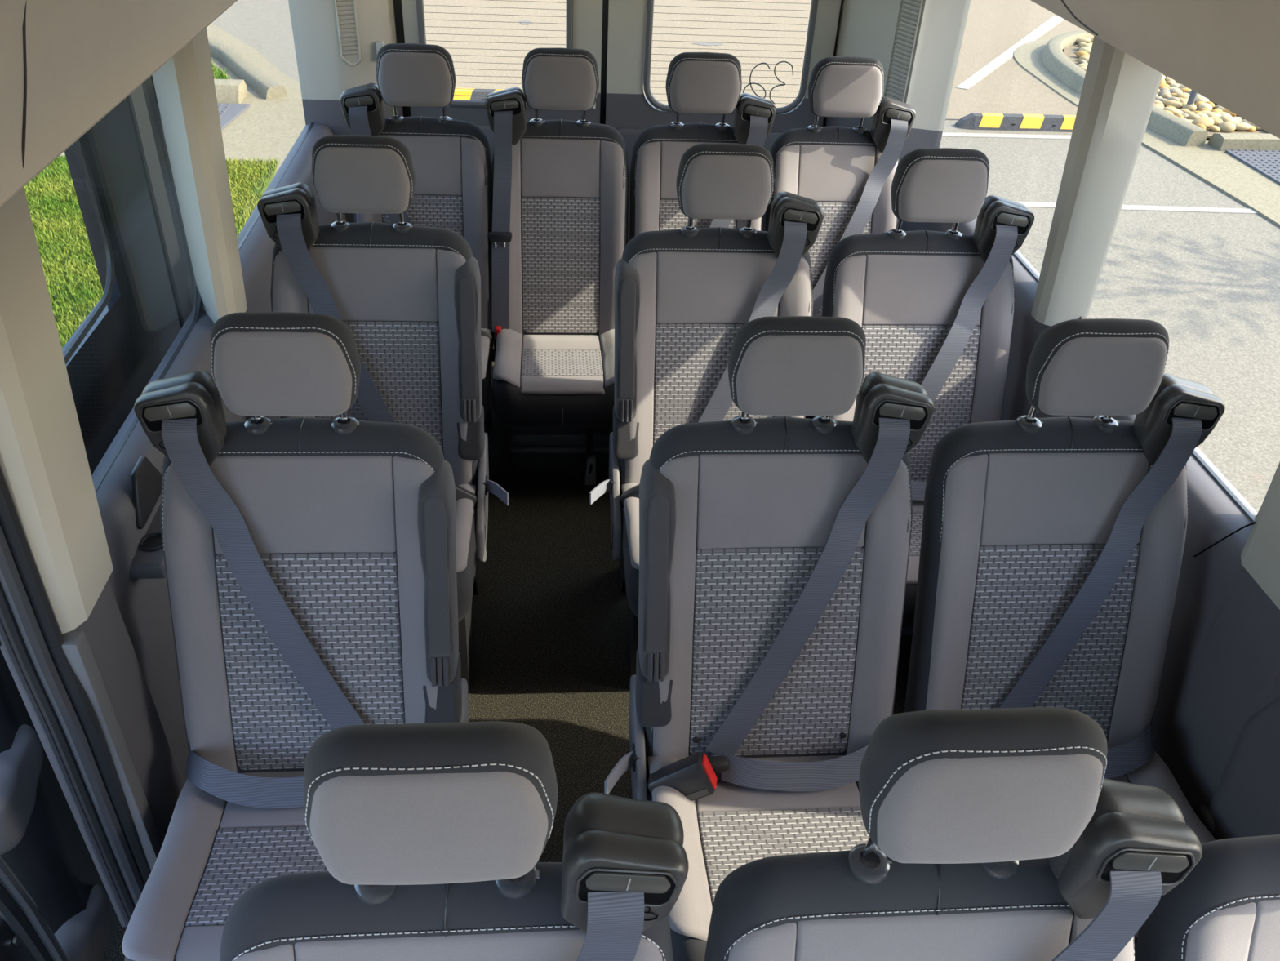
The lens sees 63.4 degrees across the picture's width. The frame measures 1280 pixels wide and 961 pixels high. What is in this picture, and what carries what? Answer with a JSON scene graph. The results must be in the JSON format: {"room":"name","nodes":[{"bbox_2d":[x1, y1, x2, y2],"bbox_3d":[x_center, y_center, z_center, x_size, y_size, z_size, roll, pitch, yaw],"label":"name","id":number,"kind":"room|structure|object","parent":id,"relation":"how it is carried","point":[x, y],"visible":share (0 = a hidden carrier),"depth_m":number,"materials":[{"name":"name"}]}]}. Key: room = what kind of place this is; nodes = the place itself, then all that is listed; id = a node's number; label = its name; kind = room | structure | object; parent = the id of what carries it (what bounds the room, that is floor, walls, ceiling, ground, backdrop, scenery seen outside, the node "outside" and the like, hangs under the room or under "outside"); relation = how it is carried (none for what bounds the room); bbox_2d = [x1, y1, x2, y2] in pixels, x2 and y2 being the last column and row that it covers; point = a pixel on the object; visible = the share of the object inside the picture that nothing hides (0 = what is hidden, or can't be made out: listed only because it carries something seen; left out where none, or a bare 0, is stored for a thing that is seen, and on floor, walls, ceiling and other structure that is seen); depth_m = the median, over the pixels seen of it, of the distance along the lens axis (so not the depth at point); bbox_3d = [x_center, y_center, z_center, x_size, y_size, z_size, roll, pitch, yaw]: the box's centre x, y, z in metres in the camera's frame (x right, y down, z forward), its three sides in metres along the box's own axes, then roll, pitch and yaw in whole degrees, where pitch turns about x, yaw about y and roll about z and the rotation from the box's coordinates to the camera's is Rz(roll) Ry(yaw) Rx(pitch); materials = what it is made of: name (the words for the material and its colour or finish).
{"room":"vehicle interior","nodes":[
{"label":"vehicle interior","id":0,"kind":"room"},
{"bbox_2d":[0,122,346,927],"bbox_3d":[-1.032,-0.007,2.978,0.095,1.329,2.625,0,36,-5],"label":"wall","id":1,"kind":"structure","parent":0,"point":[144,604],"depth_m":1.95,"materials":[{"name":"grey"}]},
{"bbox_2d":[0,186,113,634],"bbox_3d":[-0.853,-0.209,1.346,0.175,0.925,0.215,0,36,-5],"label":"trim","id":2,"kind":"structure","parent":1,"relation":"attached to","point":[44,464],"depth_m":1.40,"materials":[{"name":"grey"}]},
{"bbox_2d":[0,465,151,927],"bbox_3d":[-0.870,0.205,1.475,0.085,1.650,0.046,-13,39,-22],"label":"trim","id":3,"kind":"structure","parent":1,"relation":"attached to","point":[32,639],"depth_m":1.56,"materials":[{"name":"plastic"}]},
{"bbox_2d":[0,75,196,960],"bbox_3d":[-1.100,0.028,2.203,0.226,1.970,1.690,0,36,-5],"label":"door","id":4,"kind":"structure","parent":1,"relation":"in","point":[55,904],"depth_m":2.17,"materials":[{"name":"grey paint"}]},
{"bbox_2d":[62,630,162,871],"bbox_3d":[-0.859,0.546,1.753,0.033,0.775,0.033,0,36,-5],"label":"trim","id":5,"kind":"structure","parent":1,"relation":"attached to","point":[77,648],"depth_m":1.65,"materials":[{"name":"grey"}]},
{"bbox_2d":[73,578,184,843],"bbox_3d":[-0.904,0.489,1.830,0.108,0.774,0.190,0,36,-5],"label":"trim","id":6,"kind":"structure","parent":1,"relation":"attached to","point":[159,775],"depth_m":1.76,"materials":[{"name":"grey"}]},
{"bbox_2d":[129,456,166,578],"bbox_3d":[-0.876,0.051,1.875,0.065,0.165,0.220,0,36,-5],"label":"cup holder","id":7,"kind":"object","parent":1,"relation":"attached to","point":[148,562],"visible":0.68,"depth_m":1.85,"materials":[{"name":"grey"}]},
{"bbox_2d":[93,284,203,492],"bbox_3d":[-0.957,-0.413,1.813,0.019,0.722,0.969,0,36,-5],"label":"trim","id":8,"kind":"structure","parent":1,"relation":"in","point":[199,304],"depth_m":2.15,"materials":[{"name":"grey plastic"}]},
{"bbox_2d":[151,27,247,323],"bbox_3d":[-0.935,-0.664,2.184,0.120,0.690,0.185,0,36,-5],"label":"trim","id":9,"kind":"structure","parent":1,"relation":"attached to","point":[184,85],"depth_m":2.15,"materials":[{"name":"grey"}]},
{"bbox_2d":[151,75,314,249],"bbox_3d":[-1.049,-1.142,2.822,0.019,0.722,1.564,0,36,-5],"label":"window","id":10,"kind":"structure","parent":1,"relation":"in","point":[257,215],"depth_m":3.00,"materials":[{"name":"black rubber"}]},
{"bbox_2d":[288,0,396,99],"bbox_3d":[-0.969,-1.642,3.352,0.305,0.745,0.220,0,36,-5],"label":"trim","id":11,"kind":"structure","parent":1,"relation":"attached to","point":[337,43],"depth_m":3.40,"materials":[{"name":"grey"}]},
{"bbox_2d":[333,0,360,65],"bbox_3d":[-0.943,-1.561,3.299,0.067,0.462,0.009,-17,40,-26],"label":"air vent","id":12,"kind":"object","parent":1,"relation":"attached to","point":[347,13],"depth_m":3.37,"materials":[{"name":"grey"}]},
{"bbox_2d":[302,98,403,222],"bbox_3d":[-1.006,-0.985,3.824,0.305,0.875,0.220,0,36,-5],"label":"trim","id":13,"kind":"structure","parent":1,"relation":"attached to","point":[329,113],"depth_m":3.51,"materials":[{"name":"grey"}]},
{"bbox_2d":[104,332,914,960],"bbox_3d":[0.064,0.856,2.109,2.140,0.060,5.200,0,36,-5],"label":"floor","id":14,"kind":"structure","parent":0,"point":[549,609],"depth_m":2.70,"materials":[{"name":"carpet"}]},
{"bbox_2d":[121,311,469,960],"bbox_3d":[-0.519,0.376,1.685,0.553,1.160,0.682,0,36,-5],"label":"seat","id":15,"kind":"object","parent":14,"relation":"on","point":[310,562],"visible":0.83,"depth_m":1.73,"materials":[{"name":"fabric"}]},
{"bbox_2d":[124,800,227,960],"bbox_3d":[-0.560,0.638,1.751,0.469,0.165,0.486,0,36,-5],"label":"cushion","id":16,"kind":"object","parent":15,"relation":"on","point":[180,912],"depth_m":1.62,"materials":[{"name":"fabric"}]},
{"bbox_2d":[121,771,307,960],"bbox_3d":[-0.557,0.602,1.715,0.454,0.077,0.442,0,36,-5],"label":"cushion","id":17,"kind":"object","parent":15,"relation":"on","point":[228,833],"depth_m":1.69,"materials":[{"name":"fabric"}]},
{"bbox_2d":[257,134,509,691],"bbox_3d":[-0.581,-0.121,2.374,0.553,1.160,0.682,0,36,-5],"label":"seat","id":18,"kind":"object","parent":14,"relation":"on","point":[408,295],"visible":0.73,"depth_m":2.42,"materials":[{"name":"fabric"}]},
{"bbox_2d":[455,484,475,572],"bbox_3d":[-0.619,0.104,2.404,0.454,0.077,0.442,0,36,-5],"label":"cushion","id":19,"kind":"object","parent":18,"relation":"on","point":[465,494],"depth_m":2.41,"materials":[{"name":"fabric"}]},
{"bbox_2d":[456,501,476,622],"bbox_3d":[-0.622,0.140,2.440,0.469,0.165,0.486,0,36,-5],"label":"cushion","id":20,"kind":"object","parent":18,"relation":"on","point":[466,511],"depth_m":2.33,"materials":[{"name":"fabric"}]},
{"bbox_2d":[339,43,495,433],"bbox_3d":[-0.652,-0.602,3.038,0.452,1.160,0.678,0,36,-5],"label":"seat","id":21,"kind":"object","parent":14,"relation":"on","point":[451,161],"visible":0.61,"depth_m":3.08,"materials":[{"name":"fabric"}]},
{"bbox_2d":[480,328,491,378],"bbox_3d":[-0.647,-0.377,3.073,0.394,0.077,0.442,0,36,-5],"label":"cushion","id":22,"kind":"object","parent":21,"relation":"on","point":[486,333],"depth_m":3.10,"materials":[{"name":"fabric"}]},
{"bbox_2d":[481,341,493,419],"bbox_3d":[-0.650,-0.341,3.108,0.409,0.165,0.486,0,36,-5],"label":"cushion","id":23,"kind":"object","parent":21,"relation":"on","point":[487,351],"depth_m":3.01,"materials":[{"name":"fabric"}]},
{"bbox_2d":[219,720,688,960],"bbox_3d":[-0.195,0.859,1.003,0.491,1.200,0.682,0,36,-5],"label":"seat","id":24,"kind":"object","parent":14,"relation":"on","point":[430,839],"visible":1,"depth_m":0.96,"materials":[{"name":"fabric"}]},
{"bbox_2d":[484,47,628,489],"bbox_3d":[-0.238,-0.604,3.074,0.429,1.160,0.678,0,36,-5],"label":"seat","id":25,"kind":"object","parent":14,"relation":"on","point":[558,237],"visible":0.94,"depth_m":3.12,"materials":[{"name":"fabric"}]},
{"bbox_2d":[491,335,614,427],"bbox_3d":[-0.237,-0.344,3.144,0.409,0.165,0.486,0,36,-5],"label":"cushion","id":26,"kind":"object","parent":25,"relation":"on","point":[538,380],"depth_m":2.97,"materials":[{"name":"fabric"}]},
{"bbox_2d":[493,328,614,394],"bbox_3d":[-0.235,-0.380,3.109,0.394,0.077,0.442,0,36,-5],"label":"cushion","id":27,"kind":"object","parent":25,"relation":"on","point":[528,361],"depth_m":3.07,"materials":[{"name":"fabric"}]},
{"bbox_2d":[584,426,595,484],"bbox_3d":[-0.148,-0.117,3.140,0.035,0.300,0.046,0,36,-5],"label":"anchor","id":28,"kind":"object","parent":14,"relation":"on","point":[590,459],"visible":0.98,"depth_m":3.17,"materials":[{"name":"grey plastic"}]},
{"bbox_2d":[629,52,776,240],"bbox_3d":[0.194,-0.607,3.111,0.452,1.160,0.678,0,36,-5],"label":"seat","id":29,"kind":"object","parent":14,"relation":"on","point":[697,82],"visible":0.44,"depth_m":3.13,"materials":[{"name":"fabric"}]},
{"bbox_2d":[589,142,824,687],"bbox_3d":[0.158,-0.126,2.438,0.553,1.160,0.682,0,36,-5],"label":"seat","id":30,"kind":"object","parent":14,"relation":"on","point":[682,296],"visible":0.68,"depth_m":2.48,"materials":[{"name":"fabric"}]},
{"bbox_2d":[620,499,639,617],"bbox_3d":[0.190,0.136,2.510,0.469,0.165,0.486,0,36,-5],"label":"cushion","id":31,"kind":"object","parent":30,"relation":"on","point":[629,508],"depth_m":2.38,"materials":[{"name":"fabric"}]},
{"bbox_2d":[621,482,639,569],"bbox_3d":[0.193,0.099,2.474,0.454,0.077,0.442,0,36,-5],"label":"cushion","id":32,"kind":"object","parent":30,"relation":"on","point":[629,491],"depth_m":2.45,"materials":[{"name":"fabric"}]},
{"bbox_2d":[604,315,933,960],"bbox_3d":[0.218,0.372,1.749,0.553,1.160,0.682,0,36,-5],"label":"seat","id":33,"kind":"object","parent":14,"relation":"on","point":[774,552],"visible":0.9,"depth_m":1.81,"materials":[{"name":"fabric"}]},
{"bbox_2d":[646,768,859,960],"bbox_3d":[0.250,0.633,1.821,0.469,0.165,0.486,0,36,-5],"label":"cushion","id":34,"kind":"object","parent":33,"relation":"on","point":[731,819],"depth_m":1.80,"materials":[{"name":"fabric"}]},
{"bbox_2d":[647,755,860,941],"bbox_3d":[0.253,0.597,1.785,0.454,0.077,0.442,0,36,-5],"label":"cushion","id":35,"kind":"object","parent":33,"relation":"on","point":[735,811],"depth_m":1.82,"materials":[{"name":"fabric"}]},
{"bbox_2d":[764,56,915,418],"bbox_3d":[0.619,-0.610,3.148,0.452,1.160,0.678,0,36,-5],"label":"seat","id":36,"kind":"object","parent":14,"relation":"on","point":[849,172],"visible":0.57,"depth_m":3.18,"materials":[{"name":"fabric"}]},
{"bbox_2d":[816,147,1034,635],"bbox_3d":[0.694,-0.129,2.484,0.491,1.160,0.682,0,36,-5],"label":"seat","id":37,"kind":"object","parent":14,"relation":"on","point":[935,310],"visible":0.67,"depth_m":2.52,"materials":[{"name":"fabric"}]},
{"bbox_2d":[902,583,917,619],"bbox_3d":[0.696,0.132,2.553,0.469,0.165,0.486,0,36,-5],"label":"cushion","id":38,"kind":"object","parent":37,"relation":"on","point":[911,588],"depth_m":2.35,"materials":[{"name":"fabric"}]},
{"bbox_2d":[906,500,924,583],"bbox_3d":[0.698,0.096,2.518,0.454,0.077,0.442,0,36,-5],"label":"cushion","id":39,"kind":"object","parent":37,"relation":"on","point":[917,505],"depth_m":2.44,"materials":[{"name":"fabric"}]},
{"bbox_2d":[704,706,1202,960],"bbox_3d":[0.312,0.856,1.046,0.491,1.200,0.682,0,36,-5],"label":"seat","id":40,"kind":"object","parent":14,"relation":"on","point":[995,834],"visible":1,"depth_m":1.02,"materials":[{"name":"fabric"}]},
{"bbox_2d":[904,318,1225,955],"bbox_3d":[0.756,0.369,1.795,0.491,1.160,0.682,0,36,-5],"label":"seat","id":41,"kind":"object","parent":14,"relation":"on","point":[1051,550],"visible":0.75,"depth_m":1.85,"materials":[{"name":"fabric"}]},
{"bbox_2d":[1124,774,1137,955],"bbox_3d":[0.758,0.630,1.865,0.469,0.165,0.486,0,36,-5],"label":"cushion","id":42,"kind":"object","parent":41,"relation":"on","point":[1132,779],"depth_m":1.91,"materials":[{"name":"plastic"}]},
{"bbox_2d":[1107,744,1215,937],"bbox_3d":[0.761,0.594,1.829,0.454,0.077,0.442,0,36,-5],"label":"cushion","id":43,"kind":"object","parent":41,"relation":"on","point":[1139,764],"depth_m":1.90,"materials":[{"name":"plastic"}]},
{"bbox_2d":[1134,834,1279,960],"bbox_3d":[0.813,0.853,1.090,0.491,1.200,0.682,0,36,-5],"label":"seat","id":44,"kind":"object","parent":14,"relation":"on","point":[1227,908],"visible":0.94,"depth_m":1.12,"materials":[{"name":"fabric"}]},
{"bbox_2d":[393,0,842,126],"bbox_3d":[-0.079,-1.351,3.749,1.537,1.600,0.030,0,36,-5],"label":"trim","id":45,"kind":"structure","parent":0,"point":[397,3],"depth_m":3.60,"materials":[{"name":"black rubber"}]},
{"bbox_2d":[401,0,602,165],"bbox_3d":[-0.478,-1.327,3.703,0.670,1.620,0.073,0,36,-5],"label":"door","id":46,"kind":"structure","parent":45,"relation":"attached to","point":[584,18],"depth_m":3.57,"materials":[{"name":"grey"}]},
{"bbox_2d":[605,0,841,242],"bbox_3d":[0.274,-1.332,3.767,0.797,1.620,0.073,0,36,-5],"label":"door","id":47,"kind":"structure","parent":45,"relation":"attached to","point":[628,110],"depth_m":3.66,"materials":[{"name":"grey"}]},
{"bbox_2d":[0,0,1279,207],"bbox_3d":[0.128,-0.766,1.314,2.170,0.695,4.600,0,36,-5],"label":"ceiling","id":48,"kind":"structure","parent":0,"point":[84,58],"depth_m":1.59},
{"bbox_2d":[22,0,26,168],"bbox_3d":[-0.706,-0.559,1.210,0.033,0.387,0.170,25,41,28],"label":"trim","id":49,"kind":"structure","parent":48,"relation":"attached to","point":[24,104],"depth_m":1.24,"materials":[{"name":"plastic"}]},
{"bbox_2d":[1061,0,1097,35],"bbox_3d":[0.894,-1.054,2.103,0.032,0.237,0.223,-12,38,-20],"label":"trim","id":50,"kind":"structure","parent":48,"relation":"attached to","point":[1062,1],"depth_m":2.14,"materials":[{"name":"grey"}]},
{"bbox_2d":[897,217,1279,803],"bbox_3d":[1.061,0.587,2.314,0.115,1.329,4.700,0,36,-5],"label":"wall","id":51,"kind":"structure","parent":0,"point":[1197,718],"depth_m":1.95,"materials":[{"name":"grey"}]},
{"bbox_2d":[824,115,942,161],"bbox_3d":[0.822,-0.929,3.872,0.285,0.895,0.475,0,36,-5],"label":"trim","id":52,"kind":"structure","parent":51,"relation":"attached to","point":[917,139],"depth_m":3.48,"materials":[{"name":"grey"}]},
{"bbox_2d":[834,0,970,131],"bbox_3d":[0.859,-1.587,3.400,0.285,0.725,0.475,0,36,-5],"label":"trim","id":53,"kind":"structure","parent":51,"relation":"attached to","point":[917,43],"depth_m":3.37,"materials":[{"name":"grey"}]},
{"bbox_2d":[883,0,923,102],"bbox_3d":[0.853,-1.447,3.318,0.009,0.505,0.104,-14,39,-23],"label":"air vent","id":54,"kind":"object","parent":51,"relation":"attached to","point":[907,32],"depth_m":3.35,"materials":[{"name":"grey"}]},
{"bbox_2d":[1013,252,1039,282],"bbox_3d":[1.035,-1.036,2.834,0.019,0.719,1.194,0,36,-5],"label":"window","id":55,"kind":"structure","parent":51,"relation":"in","point":[1015,255],"depth_m":2.79,"materials":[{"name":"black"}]},
{"bbox_2d":[1031,35,1163,326],"bbox_3d":[1.026,-0.709,2.365,0.120,0.730,0.167,0,36,-5],"label":"trim","id":56,"kind":"structure","parent":51,"relation":"attached to","point":[1119,91],"depth_m":2.33,"materials":[{"name":"grey"}]},
{"bbox_2d":[1078,315,1256,524],"bbox_3d":[1.113,-0.412,1.971,0.019,0.719,0.959,0,36,-5],"label":"window","id":57,"kind":"structure","parent":51,"relation":"in","point":[1194,454],"depth_m":1.97,"materials":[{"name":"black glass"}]},
{"bbox_2d":[1152,564,1279,805],"bbox_3d":[1.079,0.503,1.964,0.098,0.774,0.230,0,36,-5],"label":"trim","id":58,"kind":"structure","parent":51,"relation":"attached to","point":[1241,647],"depth_m":1.81,"materials":[{"name":"grey"}]},
{"bbox_2d":[1193,521,1256,556],"bbox_3d":[1.038,0.105,1.840,0.003,0.162,0.102,-1,36,-5],"label":"trim","id":59,"kind":"structure","parent":51,"relation":"attached to","point":[1251,523],"depth_m":1.84,"materials":[{"name":"black"}]},
{"bbox_2d":[1209,696,1279,839],"bbox_3d":[1.075,0.656,1.547,0.050,0.576,0.678,0,36,-5],"label":"trim","id":60,"kind":"structure","parent":51,"relation":"attached to","point":[1246,799],"depth_m":1.75,"materials":[{"name":"grey"}]},
{"bbox_2d":[1240,462,1279,609],"bbox_3d":[1.086,-0.192,1.472,0.180,0.925,0.205,0,36,-5],"label":"trim","id":61,"kind":"structure","parent":51,"relation":"attached to","point":[1260,553],"depth_m":1.72,"materials":[{"name":"grey"}]},
{"label":"outside","id":62,"kind":"structure","parent":0,"visible":0},
{"bbox_2d":[23,154,279,347],"bbox_3d":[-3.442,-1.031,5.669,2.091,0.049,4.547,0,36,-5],"label":"grass","id":63,"kind":"structure","parent":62,"point":[47,191],"depth_m":6.43,"materials":[{"name":"plant"}]},
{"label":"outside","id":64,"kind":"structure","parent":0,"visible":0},
{"bbox_3d":[-5.520,-4.315,10.051,3.780,0.020,3.100,0,36,-5],"label":"soil","id":65,"kind":"object","parent":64,"visible":0},
{"bbox_2d":[211,58,231,79],"bbox_3d":[-4.255,-3.909,9.499,1.343,0.078,1.739,0,36,-5],"label":"grass","id":66,"kind":"structure","parent":65,"relation":"on","point":[218,74],"depth_m":9.03,"materials":[{"name":"plant"}]},
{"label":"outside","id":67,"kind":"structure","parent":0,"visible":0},
{"bbox_2d":[1063,44,1267,137],"bbox_3d":[6.269,-4.237,10.928,3.580,0.020,4.100,0,36,-5],"label":"bed","id":68,"kind":"object","parent":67,"point":[1069,51],"visible":0.1,"depth_m":11.20,"materials":[{"name":"stone"}]},
{"bbox_2d":[1075,50,1088,57],"bbox_3d":[4.830,-4.641,11.312,0.106,0.084,0.151,-26,45,-34],"label":"rock","id":69,"kind":"object","parent":68,"relation":"on","point":[1079,53],"visible":0.68,"depth_m":11.28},
{"bbox_2d":[1075,37,1091,43],"bbox_3d":[5.074,-5.034,11.877,0.145,0.081,0.194,-19,41,-27],"label":"rock","id":70,"kind":"object","parent":68,"relation":"on","point":[1086,40],"visible":0.83,"depth_m":11.82,"materials":[{"name":"stone"}]},
{"bbox_2d":[1079,46,1091,54],"bbox_3d":[4.947,-4.736,11.447,0.159,0.080,0.215,-6,37,-13],"label":"rock","id":71,"kind":"object","parent":68,"relation":"on","point":[1087,49],"visible":0.4,"depth_m":11.42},
{"bbox_2d":[1162,99,1182,108],"bbox_3d":[5.040,-3.560,9.823,0.185,0.081,0.137,13,37,13],"label":"rock","id":72,"kind":"object","parent":68,"relation":"on","point":[1177,104],"visible":0.75,"depth_m":9.77,"materials":[{"name":"stone"}]},
{"bbox_2d":[1162,106,1183,115],"bbox_3d":[4.943,-3.417,9.614,0.143,0.073,0.193,-26,45,-34],"label":"rock","id":73,"kind":"object","parent":68,"relation":"on","point":[1175,111],"visible":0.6,"depth_m":9.56,"materials":[{"name":"stone"}]},
{"bbox_2d":[1168,88,1182,93],"bbox_3d":[5.261,-3.809,10.185,0.130,0.082,0.158,23,40,25],"label":"rock","id":74,"kind":"object","parent":68,"relation":"on","point":[1172,90],"visible":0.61,"depth_m":10.14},
{"bbox_2d":[1175,92,1189,98],"bbox_3d":[5.275,-3.704,10.044,0.171,0.083,0.132,12,37,12],"label":"rock","id":75,"kind":"object","parent":68,"relation":"on","point":[1184,95],"visible":0.49,"depth_m":10.01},
{"bbox_2d":[1181,103,1196,111],"bbox_3d":[5.163,-3.501,9.751,0.133,0.093,0.131,-1,36,-5],"label":"rock","id":76,"kind":"object","parent":68,"relation":"on","point":[1191,107],"visible":0.71,"depth_m":9.70,"materials":[{"name":"stone"}]},
{"bbox_2d":[1186,89,1197,104],"bbox_3d":[5.166,-3.600,9.680,0.060,0.420,0.057,0,36,-5],"label":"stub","id":77,"kind":"object","parent":68,"relation":"on","point":[1193,95],"visible":0.31,"depth_m":9.68,"materials":[{"name":"grey"}]},
{"bbox_2d":[1186,114,1199,119],"bbox_3d":[5.068,-3.312,9.489,0.113,0.075,0.112,-20,41,-29],"label":"river stone","id":78,"kind":"object","parent":68,"relation":"on","point":[1191,116],"visible":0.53,"depth_m":9.45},
{"bbox_2d":[1194,93,1209,103],"bbox_3d":[5.407,-3.662,9.992,0.168,0.105,0.139,30,44,32],"label":"rock","id":79,"kind":"object","parent":68,"relation":"on","point":[1199,97],"visible":0.37,"depth_m":9.95,"materials":[{"name":"stone"}]},
{"bbox_2d":[1192,116,1213,128],"bbox_3d":[5.078,-3.225,9.352,0.196,0.095,0.153,-20,42,-29],"label":"rock","id":80,"kind":"object","parent":68,"relation":"on","point":[1207,122],"visible":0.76,"depth_m":9.31,"materials":[{"name":"stone"}]},
{"bbox_2d":[1198,102,1212,111],"bbox_3d":[5.338,-3.519,9.792,0.122,0.083,0.153,21,39,23],"label":"rock","id":81,"kind":"object","parent":68,"relation":"on","point":[1202,105],"visible":0.73,"depth_m":9.75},
{"bbox_2d":[1205,111,1222,117],"bbox_3d":[5.282,-3.347,9.541,0.196,0.075,0.147,-1,36,-6],"label":"rock","id":82,"kind":"object","parent":68,"relation":"on","point":[1209,113],"visible":0.52,"depth_m":9.49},
{"bbox_2d":[1209,124,1220,131],"bbox_3d":[5.139,-3.145,9.269,0.090,0.057,0.118,25,41,28],"label":"rock","id":83,"kind":"object","parent":68,"relation":"on","point":[1215,128],"visible":1,"depth_m":9.24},
{"bbox_2d":[1209,116,1223,125],"bbox_3d":[5.215,-3.262,9.423,0.162,0.075,0.121,14,37,14],"label":"rock","id":84,"kind":"object","parent":68,"relation":"on","point":[1217,121],"visible":0.45,"depth_m":9.38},
{"bbox_2d":[1217,120,1235,132],"bbox_3d":[5.250,-3.160,9.281,0.140,0.094,0.140,-20,42,-29],"label":"rock","id":85,"kind":"object","parent":68,"relation":"on","point":[1225,126],"visible":0.98,"depth_m":9.24,"materials":[{"name":"stone"}]},
{"bbox_2d":[1219,115,1239,123],"bbox_3d":[5.370,-3.278,9.448,0.206,0.094,0.157,-5,36,-11],"label":"rock","id":86,"kind":"object","parent":68,"relation":"on","point":[1225,117],"visible":0.62,"depth_m":9.39,"materials":[{"name":"stone"}]},
{"bbox_2d":[1234,122,1251,130],"bbox_3d":[5.395,-3.180,9.319,0.187,0.070,0.138,11,36,10],"label":"rock","id":87,"kind":"object","parent":68,"relation":"on","point":[1239,126],"visible":0.82,"depth_m":9.27,"materials":[{"name":"stone"}]},
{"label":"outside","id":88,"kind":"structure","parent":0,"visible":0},
{"bbox_2d":[60,22,305,173],"bbox_3d":[-5.774,-2.343,7.433,7.800,0.020,11.600,0,36,-5],"label":"walkway","id":89,"kind":"structure","parent":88,"point":[269,128],"depth_m":8.46,"materials":[{"name":"concrete"}]},
{"bbox_2d":[213,78,248,103],"bbox_3d":[-5.336,-3.304,8.682,3.900,0.150,0.340,0,36,-5],"label":"kerb","id":90,"kind":"object","parent":89,"relation":"on","point":[227,91],"visible":0.24,"depth_m":8.74,"materials":[{"name":"concrete"}]},
{"bbox_2d":[217,102,250,130],"bbox_3d":[-3.839,-2.837,8.235,1.200,0.038,1.090,0,36,-5],"label":"mat","id":91,"kind":"object","parent":89,"relation":"on","point":[228,112],"visible":0.02,"depth_m":8.53,"materials":[{"name":"grey"}]},
{"bbox_2d":[207,34,288,99],"bbox_3d":[-5.129,-4.544,10.461,5.597,0.110,0.834,26,41,28],"label":"kerb","id":92,"kind":"object","parent":89,"relation":"on","point":[266,86],"visible":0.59,"depth_m":9.35,"materials":[{"name":"concrete"}]},
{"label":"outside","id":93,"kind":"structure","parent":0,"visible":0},
{"bbox_2d":[423,0,1084,118],"bbox_3d":[1.784,-12.231,21.817,10.550,0.020,30.700,0,36,-5],"label":"concrete pavement","id":94,"kind":"structure","parent":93,"point":[992,27],"depth_m":11.37,"materials":[{"name":"concrete"}]},
{"bbox_2d":[453,88,524,100],"bbox_3d":[-1.044,-3.379,9.153,1.633,0.112,0.170,0,36,-5],"label":"wheel stop","id":95,"kind":"object","parent":94,"relation":"on","point":[473,94],"visible":0.15,"depth_m":9.06,"materials":[{"name":"rubber"}]},
{"bbox_2d":[693,41,723,45],"bbox_3d":[0.737,-4.747,11.295,0.347,0.020,0.164,0,36,-5],"label":"handle","id":96,"kind":"object","parent":94,"relation":"on","point":[700,43],"visible":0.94,"depth_m":11.28,"materials":[{"name":"white"}]},
{"bbox_2d":[955,15,1064,89],"bbox_3d":[4.288,-4.924,11.815,0.163,0.020,4.376,21,39,23],"label":"parking line","id":97,"kind":"object","parent":94,"relation":"on","point":[1054,20],"visible":0.86,"depth_m":11.48,"materials":[{"name":"white paint"}]},
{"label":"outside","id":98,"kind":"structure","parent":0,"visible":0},
{"bbox_2d":[212,0,1279,512],"bbox_3d":[-2.692,-18.134,29.949,120.000,0.300,150.000,0,36,-5],"label":"ground","id":99,"kind":"structure","parent":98,"point":[1211,280],"depth_m":6.88,"materials":[{"name":"concrete"}]},
{"bbox_2d":[942,132,1071,139],"bbox_3d":[2.467,-3.001,9.003,3.700,0.020,0.100,0,36,-5],"label":"parking line","id":100,"kind":"object","parent":99,"relation":"on","point":[944,134],"visible":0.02,"depth_m":9.05,"materials":[{"name":"white paint"}]},
{"bbox_2d":[954,112,1075,132],"bbox_3d":[3.634,-3.203,9.272,1.633,0.112,0.170,0,36,-5],"label":"wheel stop","id":101,"kind":"object","parent":99,"relation":"on","point":[972,121],"visible":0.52,"depth_m":9.20,"materials":[{"name":"rubber"}]},
{"bbox_2d":[1041,30,1208,146],"bbox_3d":[5.744,-4.700,11.533,2.258,0.200,6.260,25,41,27],"label":"kerb","id":102,"kind":"object","parent":99,"relation":"on","point":[1161,121],"visible":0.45,"depth_m":10.35,"materials":[{"name":"concrete"}]},
{"bbox_2d":[1013,200,1258,213],"bbox_3d":[2.737,-2.041,7.686,3.806,0.020,0.110,1,36,-3],"label":"parking line","id":103,"kind":"object","parent":99,"relation":"on","point":[1028,204],"visible":0.36,"depth_m":7.75,"materials":[{"name":"white paint"}]},
{"bbox_2d":[1013,37,1279,226],"bbox_3d":[6.196,-3.234,9.605,3.964,0.030,8.000,0,36,-5],"label":"gutter","id":104,"kind":"object","parent":99,"relation":"on","point":[1220,170],"visible":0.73,"depth_m":8.67,"materials":[{"name":"concrete"}]},
{"bbox_2d":[1225,149,1279,184],"bbox_3d":[5.796,-2.328,8.275,1.400,0.038,1.850,0,36,-5],"label":"mat","id":105,"kind":"object","parent":104,"relation":"on","point":[1267,162],"visible":1,"depth_m":8.71,"materials":[{"name":"grey"}]},
{"bbox_2d":[1207,133,1279,151],"bbox_3d":[6.349,-2.959,9.163,2.743,0.190,0.212,-1,36,-6],"label":"kerb","id":106,"kind":"object","parent":99,"relation":"on","point":[1220,141],"visible":0.7,"depth_m":8.95,"materials":[{"name":"concrete"}]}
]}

